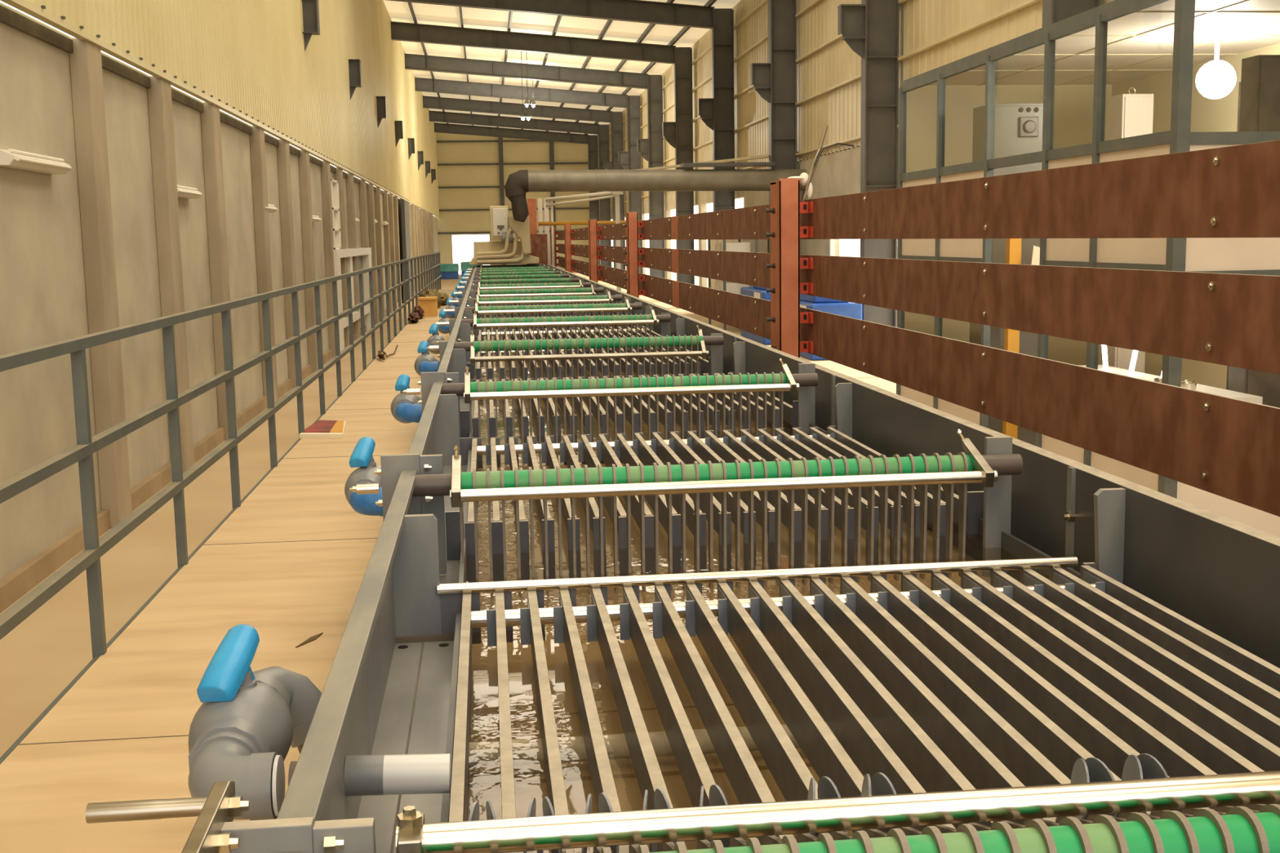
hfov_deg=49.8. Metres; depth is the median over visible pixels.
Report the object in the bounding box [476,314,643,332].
grid
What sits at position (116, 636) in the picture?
trim
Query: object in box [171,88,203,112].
trim
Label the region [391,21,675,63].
roof beam
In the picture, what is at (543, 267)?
roller
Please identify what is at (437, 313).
trim
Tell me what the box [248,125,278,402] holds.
pillar
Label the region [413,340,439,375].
valve
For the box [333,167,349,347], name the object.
pillar
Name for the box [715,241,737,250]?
box
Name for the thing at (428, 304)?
cardboard box
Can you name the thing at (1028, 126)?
switch
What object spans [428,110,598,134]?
roof beam
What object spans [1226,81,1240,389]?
trim
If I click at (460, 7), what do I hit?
roof beam purlin
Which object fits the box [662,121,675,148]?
bracket
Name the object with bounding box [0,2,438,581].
wall
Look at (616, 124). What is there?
column
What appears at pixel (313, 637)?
dry leaf
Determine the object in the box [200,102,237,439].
pillar
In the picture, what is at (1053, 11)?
column
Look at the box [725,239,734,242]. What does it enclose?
locker
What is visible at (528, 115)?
lamp
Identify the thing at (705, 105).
bracket
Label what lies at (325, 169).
pillar
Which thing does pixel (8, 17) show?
trim
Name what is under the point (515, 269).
roller
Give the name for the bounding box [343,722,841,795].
pipe
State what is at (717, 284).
box
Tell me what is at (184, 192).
fitting
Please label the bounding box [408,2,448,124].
roof beam purlin
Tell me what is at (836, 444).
grid
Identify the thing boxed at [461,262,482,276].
pallet
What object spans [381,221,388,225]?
fitting
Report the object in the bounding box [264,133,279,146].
trim
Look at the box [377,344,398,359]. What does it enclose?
wire offcut
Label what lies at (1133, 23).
ceiling
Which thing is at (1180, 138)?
frame
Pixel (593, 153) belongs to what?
column
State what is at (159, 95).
pillar
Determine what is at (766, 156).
pipe
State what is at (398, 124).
corbel
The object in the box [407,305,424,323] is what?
heap
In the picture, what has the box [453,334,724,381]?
roller
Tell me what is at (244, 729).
valve
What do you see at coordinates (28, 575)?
baseboard
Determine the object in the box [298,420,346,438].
magazine
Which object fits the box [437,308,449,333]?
valve
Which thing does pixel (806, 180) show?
bundle
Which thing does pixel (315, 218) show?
fitting
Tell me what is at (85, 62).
pillar
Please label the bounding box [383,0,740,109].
ceiling
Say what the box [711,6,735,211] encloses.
column
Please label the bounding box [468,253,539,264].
base
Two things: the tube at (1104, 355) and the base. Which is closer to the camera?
the tube at (1104, 355)
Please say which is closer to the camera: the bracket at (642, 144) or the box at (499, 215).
the box at (499, 215)
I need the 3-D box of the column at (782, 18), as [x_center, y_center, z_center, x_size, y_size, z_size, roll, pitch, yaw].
[3.609,-7.201,34.871,0.650,9.422,0.300,-2,8,-6]
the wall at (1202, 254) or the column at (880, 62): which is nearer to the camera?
the wall at (1202, 254)
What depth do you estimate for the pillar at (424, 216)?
73.93 m
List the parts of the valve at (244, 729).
handle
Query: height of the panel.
2.990 m
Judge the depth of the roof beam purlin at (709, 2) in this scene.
50.41 m
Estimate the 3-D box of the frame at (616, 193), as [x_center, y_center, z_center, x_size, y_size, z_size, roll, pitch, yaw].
[-1.543,-4.535,36.563,2.739,3.850,0.342,4,9,34]
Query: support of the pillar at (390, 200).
on the floor at (42, 655)
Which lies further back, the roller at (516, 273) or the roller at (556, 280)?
the roller at (516, 273)
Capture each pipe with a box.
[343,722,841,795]
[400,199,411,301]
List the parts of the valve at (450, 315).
handle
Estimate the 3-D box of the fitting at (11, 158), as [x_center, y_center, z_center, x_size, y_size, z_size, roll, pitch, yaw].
[-4.383,-1.918,9.984,0.164,0.114,1.300,-2,8,-6]
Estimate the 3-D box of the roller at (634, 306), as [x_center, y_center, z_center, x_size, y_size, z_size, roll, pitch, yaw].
[-0.864,-1.041,13.771,1.770,0.372,0.177,-2,8,-6]
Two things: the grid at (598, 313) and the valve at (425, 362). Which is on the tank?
the grid at (598, 313)
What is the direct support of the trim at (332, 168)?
attached to the wall at (43, 299)
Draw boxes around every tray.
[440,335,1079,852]
[680,161,775,167]
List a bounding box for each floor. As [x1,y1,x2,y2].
[0,270,897,757]
[0,288,456,852]
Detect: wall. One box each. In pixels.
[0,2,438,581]
[436,132,589,271]
[599,146,860,287]
[903,84,1111,365]
[1111,43,1279,389]
[1177,144,1279,537]
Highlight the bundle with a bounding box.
[787,124,853,201]
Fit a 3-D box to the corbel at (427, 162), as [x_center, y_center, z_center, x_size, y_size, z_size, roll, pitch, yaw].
[-11.770,-14.203,76.358,0.300,1.000,0.260,-2,8,-6]
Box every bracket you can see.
[603,161,612,169]
[617,151,628,169]
[637,138,648,161]
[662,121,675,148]
[697,97,713,130]
[750,62,770,103]
[837,4,865,58]
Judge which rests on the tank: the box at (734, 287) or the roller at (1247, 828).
the roller at (1247, 828)
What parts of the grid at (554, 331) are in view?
tooth plate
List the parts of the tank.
bearing plate, bearing plate, cross sill, bearing plate, bearing plate, bearing plate, bearing plate, bearing plate, bearing plate, bearing plate, bearing plate, bearing plate, bearing plate, bearing plate, bearing plate, bearing plate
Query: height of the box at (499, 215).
0.840 m
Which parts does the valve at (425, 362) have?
handle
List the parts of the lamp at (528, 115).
stem, lamp shade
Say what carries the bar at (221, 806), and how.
attached to the tank
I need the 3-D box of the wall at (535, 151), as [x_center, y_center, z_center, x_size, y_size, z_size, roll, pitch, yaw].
[-8.792,-16.384,98.433,11.600,10.770,0.200,-2,8,-6]
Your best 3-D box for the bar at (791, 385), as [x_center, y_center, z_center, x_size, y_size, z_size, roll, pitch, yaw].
[-0.178,-0.212,6.383,1.828,0.149,0.232,-2,8,-6]
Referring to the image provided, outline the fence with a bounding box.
[550,139,1279,516]
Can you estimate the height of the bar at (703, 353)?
0.213 m
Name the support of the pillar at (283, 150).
on the floor at (42, 655)
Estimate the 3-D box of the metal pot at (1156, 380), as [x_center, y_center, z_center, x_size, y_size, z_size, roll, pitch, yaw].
[4.291,-0.355,11.352,0.110,0.080,0.110,-2,8,-6]
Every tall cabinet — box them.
[969,102,1043,444]
[1102,87,1153,373]
[1227,54,1279,408]
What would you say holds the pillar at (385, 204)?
on the floor at (42, 655)
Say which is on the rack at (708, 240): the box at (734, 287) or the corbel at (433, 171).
the box at (734, 287)
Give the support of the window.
in the wall at (43, 299)
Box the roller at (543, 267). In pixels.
[476,266,550,279]
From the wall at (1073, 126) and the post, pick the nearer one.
the wall at (1073, 126)
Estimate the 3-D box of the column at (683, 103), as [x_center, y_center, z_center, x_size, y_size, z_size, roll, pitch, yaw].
[1.675,-9.517,52.007,0.650,9.422,0.300,-2,8,-6]
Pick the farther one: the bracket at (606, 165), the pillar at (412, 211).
the bracket at (606, 165)
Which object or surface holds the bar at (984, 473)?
attached to the rack at (426, 485)
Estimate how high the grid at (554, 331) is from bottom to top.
0.285 m
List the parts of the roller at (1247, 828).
ring plate, ring plate, ring plate, ring plate, ring plate, ring plate, ring plate, ring plate, ring plate, ring plate, ring plate, ring plate, ring plate, ring plate, ring plate, ring plate, ring plate, ring plate, ring plate, ring plate, ring plate, ring plate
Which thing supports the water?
in the tank
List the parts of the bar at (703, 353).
handle, rod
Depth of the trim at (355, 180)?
36.00 m
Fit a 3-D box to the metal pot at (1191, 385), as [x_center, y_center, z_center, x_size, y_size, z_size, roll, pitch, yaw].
[4.380,-0.310,11.012,0.132,0.080,0.132,-2,8,-6]
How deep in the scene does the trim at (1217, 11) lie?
12.68 m
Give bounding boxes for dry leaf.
[295,632,323,648]
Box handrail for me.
[0,251,441,658]
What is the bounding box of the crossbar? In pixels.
[537,220,639,225]
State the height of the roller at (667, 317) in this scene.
0.372 m
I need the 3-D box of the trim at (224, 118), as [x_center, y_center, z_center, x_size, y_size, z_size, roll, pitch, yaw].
[-5.417,-4.044,18.312,0.040,0.100,2.850,-2,8,-6]
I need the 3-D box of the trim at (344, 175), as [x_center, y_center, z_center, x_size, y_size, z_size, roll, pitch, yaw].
[-7.014,-5.955,32.454,0.040,0.100,2.030,-2,8,-6]
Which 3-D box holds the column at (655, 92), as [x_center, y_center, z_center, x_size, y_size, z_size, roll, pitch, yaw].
[0.708,-10.675,60.576,0.650,9.422,0.300,-2,8,-6]
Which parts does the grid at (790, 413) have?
comb plate, tooth plate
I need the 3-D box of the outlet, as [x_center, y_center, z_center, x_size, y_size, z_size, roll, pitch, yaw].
[-3.019,-4.816,34.597,0.529,0.950,0.700,-2,8,-6]
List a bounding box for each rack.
[411,452,1022,599]
[440,371,817,458]
[707,239,758,330]
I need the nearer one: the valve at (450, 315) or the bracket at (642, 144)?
the valve at (450, 315)
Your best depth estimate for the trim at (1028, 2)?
32.43 m
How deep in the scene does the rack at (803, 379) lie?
6.43 m
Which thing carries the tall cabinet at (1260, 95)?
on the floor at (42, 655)
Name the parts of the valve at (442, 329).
handle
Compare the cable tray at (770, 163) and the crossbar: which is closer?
the cable tray at (770, 163)
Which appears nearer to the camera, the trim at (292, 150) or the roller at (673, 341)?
the roller at (673, 341)
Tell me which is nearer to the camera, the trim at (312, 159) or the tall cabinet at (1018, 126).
the tall cabinet at (1018, 126)
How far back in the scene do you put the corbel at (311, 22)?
24.91 m
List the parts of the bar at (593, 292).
handle, rod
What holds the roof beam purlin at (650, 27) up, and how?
on the roof beam
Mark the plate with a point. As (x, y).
(539, 245)
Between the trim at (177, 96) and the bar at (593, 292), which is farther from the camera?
the bar at (593, 292)
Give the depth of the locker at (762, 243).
37.68 m
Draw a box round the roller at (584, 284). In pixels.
[471,282,590,305]
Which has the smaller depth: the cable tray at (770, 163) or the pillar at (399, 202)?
the cable tray at (770, 163)
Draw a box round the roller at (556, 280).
[472,277,578,297]
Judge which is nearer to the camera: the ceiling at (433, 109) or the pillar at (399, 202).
the pillar at (399, 202)
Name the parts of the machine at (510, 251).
motor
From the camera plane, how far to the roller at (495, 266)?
34.80 m
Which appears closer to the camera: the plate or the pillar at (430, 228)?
the plate
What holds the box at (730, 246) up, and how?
on the rack at (708, 240)
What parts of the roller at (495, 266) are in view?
ring plate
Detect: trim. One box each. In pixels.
[0,0,439,217]
[0,4,73,53]
[0,288,439,764]
[17,312,438,745]
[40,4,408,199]
[101,53,151,88]
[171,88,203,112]
[219,111,252,134]
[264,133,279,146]
[288,145,300,156]
[309,155,322,166]
[329,165,336,172]
[342,171,347,177]
[353,177,359,183]
[436,137,589,266]
[597,0,1040,208]
[968,0,1279,85]
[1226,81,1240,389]
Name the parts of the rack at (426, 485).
ring plate, ring plate, ring plate, ring plate, ring plate, ring plate, ring plate, ring plate, ring plate, ring plate, ring plate, ring plate, ring plate, ring plate, ring plate, ring plate, ring plate, ring plate, ring plate, ring plate, ring plate, ring plate, ring plate, ring plate, ring plate, ring plate, ring plate, ring plate, ring plate, ring plate, ring plate, ring plate, ring plate, ring plate, ring plate, ring plate, ring plate, ring plate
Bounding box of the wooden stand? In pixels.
[1002,238,1021,439]
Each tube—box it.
[1101,344,1108,370]
[1128,350,1137,373]
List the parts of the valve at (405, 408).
handle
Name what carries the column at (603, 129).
on the floor at (42, 655)
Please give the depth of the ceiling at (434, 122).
94.84 m
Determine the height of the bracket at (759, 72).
0.980 m
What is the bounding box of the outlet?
[508,215,531,253]
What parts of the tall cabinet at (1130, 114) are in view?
door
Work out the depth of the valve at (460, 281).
23.60 m
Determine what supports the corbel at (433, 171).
attached to the cladding at (251, 55)
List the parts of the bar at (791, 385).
handle, rod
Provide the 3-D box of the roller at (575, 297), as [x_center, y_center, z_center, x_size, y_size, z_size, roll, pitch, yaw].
[-1.092,-1.313,15.790,1.770,0.372,0.177,-2,8,-6]
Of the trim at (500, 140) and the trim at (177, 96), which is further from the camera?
the trim at (500, 140)
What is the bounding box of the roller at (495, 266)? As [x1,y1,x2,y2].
[476,265,546,267]
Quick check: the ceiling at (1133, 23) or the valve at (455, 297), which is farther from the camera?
the valve at (455, 297)
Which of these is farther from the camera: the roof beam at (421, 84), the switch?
the roof beam at (421, 84)
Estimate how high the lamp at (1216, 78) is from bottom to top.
0.580 m
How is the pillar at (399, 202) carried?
on the floor at (42, 655)
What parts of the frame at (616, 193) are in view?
rail, rail, head plate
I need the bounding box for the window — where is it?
[330,178,341,249]
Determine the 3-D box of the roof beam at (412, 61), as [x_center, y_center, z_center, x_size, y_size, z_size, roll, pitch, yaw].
[-4.862,-15.294,59.323,10.500,1.522,0.280,-2,8,-6]
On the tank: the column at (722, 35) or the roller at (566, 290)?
the roller at (566, 290)
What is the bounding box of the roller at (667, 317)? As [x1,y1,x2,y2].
[461,313,671,341]
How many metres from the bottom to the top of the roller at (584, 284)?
0.372 m
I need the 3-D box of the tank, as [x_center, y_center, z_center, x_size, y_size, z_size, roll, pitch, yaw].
[-1.410,-1.564,18.642,1.990,0.705,36.550,-2,8,-6]
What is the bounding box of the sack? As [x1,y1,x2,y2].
[417,288,448,306]
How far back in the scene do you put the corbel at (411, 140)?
59.18 m
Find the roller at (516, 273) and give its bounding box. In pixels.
[475,271,561,284]
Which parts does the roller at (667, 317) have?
ring plate, ring plate, ring plate, ring plate, ring plate, ring plate, ring plate, ring plate, ring plate, ring plate, ring plate, ring plate, ring plate, ring plate, ring plate, ring plate, ring plate, ring plate, ring plate, ring plate, ring plate, ring plate, ring plate, ring plate, ring plate, ring plate, ring plate, ring plate, ring plate, ring plate, ring plate, ring plate, ring plate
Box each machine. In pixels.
[468,215,539,264]
[740,285,770,345]
[800,293,862,360]
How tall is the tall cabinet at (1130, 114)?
3.852 m
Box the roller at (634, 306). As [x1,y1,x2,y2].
[464,302,642,337]
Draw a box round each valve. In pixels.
[188,624,321,820]
[344,436,382,516]
[390,373,422,423]
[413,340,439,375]
[426,323,446,354]
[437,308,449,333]
[444,297,455,319]
[450,290,458,306]
[454,284,462,297]
[457,280,464,291]
[460,276,466,286]
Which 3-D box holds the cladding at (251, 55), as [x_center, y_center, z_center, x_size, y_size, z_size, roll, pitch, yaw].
[-8.297,-10.850,43.797,0.085,6.520,109.000,-2,8,-6]
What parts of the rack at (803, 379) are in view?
ring plate, ring plate, ring plate, ring plate, ring plate, ring plate, ring plate, ring plate, ring plate, ring plate, ring plate, ring plate, ring plate, ring plate, ring plate, ring plate, ring plate, ring plate, ring plate, ring plate, ring plate, ring plate, ring plate, ring plate, ring plate, ring plate, ring plate, ring plate, ring plate, ring plate, ring plate, ring plate, ring plate, ring plate, ring plate, ring plate, ring plate, ring plate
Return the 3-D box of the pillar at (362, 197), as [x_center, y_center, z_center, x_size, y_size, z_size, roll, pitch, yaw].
[-7.446,-4.643,37.330,0.150,4.050,0.420,-2,8,-6]
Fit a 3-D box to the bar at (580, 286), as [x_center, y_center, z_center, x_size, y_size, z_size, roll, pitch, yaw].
[-1.772,-2.105,20.393,1.852,0.149,0.238,-2,8,-6]
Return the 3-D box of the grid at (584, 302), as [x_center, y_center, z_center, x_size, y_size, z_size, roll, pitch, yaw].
[-1.420,-1.653,19.288,1.735,0.285,1.577,-2,8,-6]
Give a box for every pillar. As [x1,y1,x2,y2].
[68,37,132,528]
[146,75,194,473]
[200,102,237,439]
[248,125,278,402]
[276,138,296,387]
[297,149,318,373]
[320,160,335,356]
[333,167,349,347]
[346,173,360,339]
[358,178,368,247]
[366,182,378,324]
[373,186,385,318]
[382,191,392,313]
[387,193,397,308]
[393,195,401,304]
[398,198,403,297]
[408,202,412,257]
[410,204,417,290]
[413,205,418,291]
[417,207,421,289]
[419,208,424,287]
[422,209,426,282]
[424,210,428,282]
[426,212,431,282]
[429,213,432,275]
[431,213,434,266]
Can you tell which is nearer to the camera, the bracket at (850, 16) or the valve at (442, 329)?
the valve at (442, 329)
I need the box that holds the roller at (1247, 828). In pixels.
[526,803,1279,852]
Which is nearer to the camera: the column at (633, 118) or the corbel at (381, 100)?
the corbel at (381, 100)
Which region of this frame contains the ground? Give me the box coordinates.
[453,247,897,313]
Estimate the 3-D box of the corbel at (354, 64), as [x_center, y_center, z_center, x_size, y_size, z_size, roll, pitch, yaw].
[-6.935,-8.414,33.517,0.300,1.000,0.260,-2,8,-6]
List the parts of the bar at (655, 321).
handle, rod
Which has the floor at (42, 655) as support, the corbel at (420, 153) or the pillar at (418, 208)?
the pillar at (418, 208)
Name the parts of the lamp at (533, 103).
lamp shade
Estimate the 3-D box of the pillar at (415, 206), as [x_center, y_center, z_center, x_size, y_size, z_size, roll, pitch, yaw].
[-10.639,-8.465,65.615,0.150,4.050,0.420,-2,8,-6]
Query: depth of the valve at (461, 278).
26.00 m
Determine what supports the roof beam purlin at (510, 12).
on the roof beam at (421, 84)
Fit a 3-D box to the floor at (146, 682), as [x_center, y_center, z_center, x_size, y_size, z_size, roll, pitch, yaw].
[-1.294,-1.049,17.684,3.890,0.060,41.400,-2,8,-6]
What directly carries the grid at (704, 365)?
on the tank
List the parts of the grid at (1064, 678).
cap rod, comb plate, guide plate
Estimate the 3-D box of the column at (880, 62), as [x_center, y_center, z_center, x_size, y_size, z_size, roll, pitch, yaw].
[4.576,-6.043,26.303,0.650,9.422,0.300,-2,8,-6]
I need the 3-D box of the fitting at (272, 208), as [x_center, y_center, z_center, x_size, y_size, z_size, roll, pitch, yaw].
[-5.574,-3.266,20.557,0.164,0.114,1.300,-2,8,-6]
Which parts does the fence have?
post, post, post, post, splice plate, splice plate, splice plate, post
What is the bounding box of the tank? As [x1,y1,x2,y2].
[221,263,1279,852]
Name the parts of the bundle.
rod, rod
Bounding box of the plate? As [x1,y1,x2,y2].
[526,234,547,264]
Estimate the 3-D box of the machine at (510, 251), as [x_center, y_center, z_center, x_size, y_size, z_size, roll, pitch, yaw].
[-3.514,-4.779,35.308,1.762,1.200,2.200,-2,8,-6]
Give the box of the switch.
[1018,116,1038,137]
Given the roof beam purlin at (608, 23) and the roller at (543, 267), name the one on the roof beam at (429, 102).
the roof beam purlin at (608, 23)
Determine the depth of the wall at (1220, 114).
14.73 m
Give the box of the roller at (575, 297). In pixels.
[467,294,622,317]
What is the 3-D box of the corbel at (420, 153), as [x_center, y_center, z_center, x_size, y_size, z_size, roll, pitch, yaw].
[-10.803,-13.046,67.790,0.300,1.000,0.260,-2,8,-6]
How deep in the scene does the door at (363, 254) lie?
32.80 m
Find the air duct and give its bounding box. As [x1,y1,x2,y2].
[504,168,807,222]
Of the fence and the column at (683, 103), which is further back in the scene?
the column at (683, 103)
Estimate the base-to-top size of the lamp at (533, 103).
1.566 m
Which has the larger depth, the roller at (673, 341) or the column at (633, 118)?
the column at (633, 118)
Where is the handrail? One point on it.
(89, 559)
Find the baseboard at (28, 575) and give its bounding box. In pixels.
[0,284,423,613]
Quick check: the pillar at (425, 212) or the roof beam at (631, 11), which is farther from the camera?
the pillar at (425, 212)
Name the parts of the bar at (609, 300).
handle, rod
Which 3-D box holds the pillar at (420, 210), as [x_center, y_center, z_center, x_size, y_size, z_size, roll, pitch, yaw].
[-11.315,-9.274,71.603,0.150,4.050,0.420,-2,8,-6]
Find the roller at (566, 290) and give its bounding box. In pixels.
[470,287,603,306]
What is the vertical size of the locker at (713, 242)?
3.120 m
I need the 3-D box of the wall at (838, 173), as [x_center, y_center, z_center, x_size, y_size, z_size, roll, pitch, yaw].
[2.995,-6.062,45.719,0.200,4.240,109.000,-2,8,-6]
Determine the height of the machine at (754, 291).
1.470 m
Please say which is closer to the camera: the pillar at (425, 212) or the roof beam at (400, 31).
the roof beam at (400, 31)
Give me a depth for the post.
36.69 m
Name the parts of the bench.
leg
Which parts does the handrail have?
post, post, rail, rail, post, post, post, post, post, post, post, post, post, post, post, post, post, post, post, post, post, post, post, post, post, post, post, post, post, post, post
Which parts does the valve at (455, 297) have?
handle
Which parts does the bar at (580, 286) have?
rod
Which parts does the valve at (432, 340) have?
handle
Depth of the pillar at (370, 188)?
39.68 m
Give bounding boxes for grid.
[437,556,1279,852]
[444,426,983,582]
[459,372,798,455]
[466,346,711,381]
[473,325,661,341]
[476,311,623,318]
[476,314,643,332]
[480,302,604,306]
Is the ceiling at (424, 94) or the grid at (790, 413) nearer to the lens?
the grid at (790, 413)
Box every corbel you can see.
[302,0,319,51]
[348,58,361,99]
[376,96,386,127]
[394,120,403,146]
[407,137,414,159]
[417,151,423,170]
[425,160,430,178]
[431,168,435,183]
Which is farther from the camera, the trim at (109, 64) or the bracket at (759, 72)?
the bracket at (759, 72)
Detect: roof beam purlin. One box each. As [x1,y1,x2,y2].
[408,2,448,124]
[458,6,473,125]
[497,11,512,128]
[520,15,562,129]
[546,19,613,131]
[566,0,675,133]
[584,0,716,134]
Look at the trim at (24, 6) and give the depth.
13.14 m
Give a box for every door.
[333,247,372,351]
[829,239,834,256]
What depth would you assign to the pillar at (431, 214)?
85.08 m
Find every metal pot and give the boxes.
[1153,377,1161,382]
[1181,379,1194,382]
[1181,382,1196,390]
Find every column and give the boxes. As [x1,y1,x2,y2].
[587,134,599,264]
[598,124,611,266]
[610,111,625,270]
[626,94,643,273]
[646,73,665,278]
[673,45,694,284]
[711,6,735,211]
[768,0,796,253]
[860,0,899,327]
[1042,0,1101,27]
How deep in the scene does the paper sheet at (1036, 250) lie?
13.70 m
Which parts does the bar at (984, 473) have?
handle, rod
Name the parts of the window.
pane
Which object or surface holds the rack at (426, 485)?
on the tank
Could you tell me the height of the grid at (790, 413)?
0.285 m
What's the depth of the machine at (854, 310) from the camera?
26.17 m
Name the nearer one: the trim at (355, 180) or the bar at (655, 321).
the bar at (655, 321)
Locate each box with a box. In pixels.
[417,296,438,316]
[489,205,508,239]
[714,280,731,289]
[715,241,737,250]
[720,282,748,293]
[721,242,750,252]
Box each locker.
[710,239,718,288]
[717,239,723,280]
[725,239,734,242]
[734,239,768,287]
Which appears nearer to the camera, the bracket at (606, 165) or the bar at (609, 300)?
the bar at (609, 300)
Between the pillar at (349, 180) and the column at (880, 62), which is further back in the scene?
the pillar at (349, 180)
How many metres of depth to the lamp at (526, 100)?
63.32 m
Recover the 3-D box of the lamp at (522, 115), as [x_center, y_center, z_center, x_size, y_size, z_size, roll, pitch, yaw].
[-4.668,-13.628,54.493,0.259,2.961,0.259,-2,8,-6]
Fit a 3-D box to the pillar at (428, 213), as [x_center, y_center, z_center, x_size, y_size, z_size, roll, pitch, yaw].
[-12.282,-10.432,80.171,0.150,4.050,0.420,-2,8,-6]
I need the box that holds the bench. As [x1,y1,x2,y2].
[1032,364,1262,445]
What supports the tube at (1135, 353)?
on the bench
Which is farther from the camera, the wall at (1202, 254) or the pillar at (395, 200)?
the pillar at (395, 200)
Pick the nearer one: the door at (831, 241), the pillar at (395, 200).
the door at (831, 241)
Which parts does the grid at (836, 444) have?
comb plate, guide plate, tooth plate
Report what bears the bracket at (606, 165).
attached to the column at (616, 124)
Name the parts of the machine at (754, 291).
control plate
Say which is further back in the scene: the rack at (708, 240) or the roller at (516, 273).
the rack at (708, 240)
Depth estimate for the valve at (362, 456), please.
4.64 m
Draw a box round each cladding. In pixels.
[26,0,439,216]
[596,0,1113,211]
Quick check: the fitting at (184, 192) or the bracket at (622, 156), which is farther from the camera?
the bracket at (622, 156)
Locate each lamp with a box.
[520,51,525,119]
[524,79,529,106]
[525,55,531,119]
[530,80,536,107]
[1195,31,1236,98]
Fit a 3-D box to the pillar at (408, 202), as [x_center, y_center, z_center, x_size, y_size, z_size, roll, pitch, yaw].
[-9.964,-7.657,59.637,0.150,4.050,0.420,-2,8,-6]
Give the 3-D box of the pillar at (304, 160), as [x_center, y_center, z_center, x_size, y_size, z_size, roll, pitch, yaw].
[-6.096,-3.026,25.364,0.150,4.050,0.420,-2,8,-6]
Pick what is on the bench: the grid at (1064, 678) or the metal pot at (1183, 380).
the metal pot at (1183, 380)
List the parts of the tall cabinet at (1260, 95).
door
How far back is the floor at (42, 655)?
10.27 m
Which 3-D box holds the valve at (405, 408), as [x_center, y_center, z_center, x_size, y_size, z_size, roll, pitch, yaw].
[-1.145,0.052,7.051,0.244,0.641,0.598,-2,8,-6]
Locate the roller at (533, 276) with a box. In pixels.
[473,273,568,289]
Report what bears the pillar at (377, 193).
on the floor at (42, 655)
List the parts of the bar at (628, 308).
handle, rod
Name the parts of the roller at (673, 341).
ring plate, ring plate, ring plate, ring plate, ring plate, ring plate, ring plate, ring plate, ring plate, ring plate, ring plate, ring plate, ring plate, ring plate, ring plate, ring plate, ring plate, ring plate, ring plate, ring plate, ring plate, ring plate, ring plate, ring plate, ring plate, ring plate, ring plate, ring plate, ring plate, ring plate, ring plate, ring plate, ring plate, ring plate, ring plate, ring plate, ring plate, ring plate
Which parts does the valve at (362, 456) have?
handle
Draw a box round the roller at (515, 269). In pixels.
[475,268,555,279]
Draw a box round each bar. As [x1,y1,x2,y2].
[85,770,1279,852]
[349,429,997,507]
[402,358,799,403]
[426,324,708,365]
[435,306,658,329]
[444,296,631,315]
[448,288,613,306]
[453,282,595,297]
[457,277,582,289]
[460,274,570,283]
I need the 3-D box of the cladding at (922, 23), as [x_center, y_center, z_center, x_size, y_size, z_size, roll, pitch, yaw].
[2.808,-10.792,45.084,0.012,5.350,109.050,-2,8,-6]
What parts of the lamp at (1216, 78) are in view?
bulb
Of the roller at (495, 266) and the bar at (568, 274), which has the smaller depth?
the bar at (568, 274)
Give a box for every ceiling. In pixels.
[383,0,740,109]
[422,93,623,111]
[429,108,609,124]
[434,121,595,134]
[926,0,1279,85]
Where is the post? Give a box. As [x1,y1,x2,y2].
[527,198,537,234]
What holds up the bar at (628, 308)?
attached to the roller at (634, 306)
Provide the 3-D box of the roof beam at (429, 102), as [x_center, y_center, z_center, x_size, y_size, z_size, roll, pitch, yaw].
[-6.796,-17.610,76.459,10.500,1.522,0.280,-2,8,-6]
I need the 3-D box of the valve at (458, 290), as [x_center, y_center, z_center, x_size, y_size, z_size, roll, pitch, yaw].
[-2.751,-1.872,21.285,0.244,0.641,0.596,-2,8,-6]
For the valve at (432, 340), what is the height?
0.641 m
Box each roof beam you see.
[389,0,715,28]
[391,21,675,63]
[404,53,648,88]
[414,77,628,107]
[422,95,612,122]
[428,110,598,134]
[434,122,587,143]
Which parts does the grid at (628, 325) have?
tooth plate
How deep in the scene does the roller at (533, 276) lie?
25.55 m
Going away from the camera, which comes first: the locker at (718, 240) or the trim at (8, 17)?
the trim at (8, 17)
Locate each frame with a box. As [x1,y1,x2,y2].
[537,191,623,291]
[896,0,1279,498]
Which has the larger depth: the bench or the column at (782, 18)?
the column at (782, 18)
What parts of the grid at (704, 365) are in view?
guide plate, tooth plate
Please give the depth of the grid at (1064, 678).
2.69 m
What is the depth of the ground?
187.65 m
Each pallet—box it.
[435,263,458,279]
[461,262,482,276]
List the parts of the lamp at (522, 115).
stem, lamp shade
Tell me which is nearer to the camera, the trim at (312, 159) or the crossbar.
the trim at (312, 159)
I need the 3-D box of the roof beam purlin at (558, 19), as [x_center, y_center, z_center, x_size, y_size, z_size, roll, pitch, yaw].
[-2.424,-13.560,44.094,0.080,0.170,109.000,-2,8,-6]
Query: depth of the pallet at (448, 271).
86.14 m
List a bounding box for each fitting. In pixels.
[0,148,71,173]
[177,184,202,198]
[264,204,278,212]
[311,214,321,222]
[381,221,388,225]
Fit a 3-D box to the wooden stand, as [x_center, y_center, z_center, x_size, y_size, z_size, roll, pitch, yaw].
[4.000,-0.779,14.003,0.580,2.350,0.300,-2,8,-6]
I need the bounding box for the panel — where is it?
[900,143,1169,491]
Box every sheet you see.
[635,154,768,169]
[1031,245,1039,265]
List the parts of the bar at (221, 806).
handle, lever arm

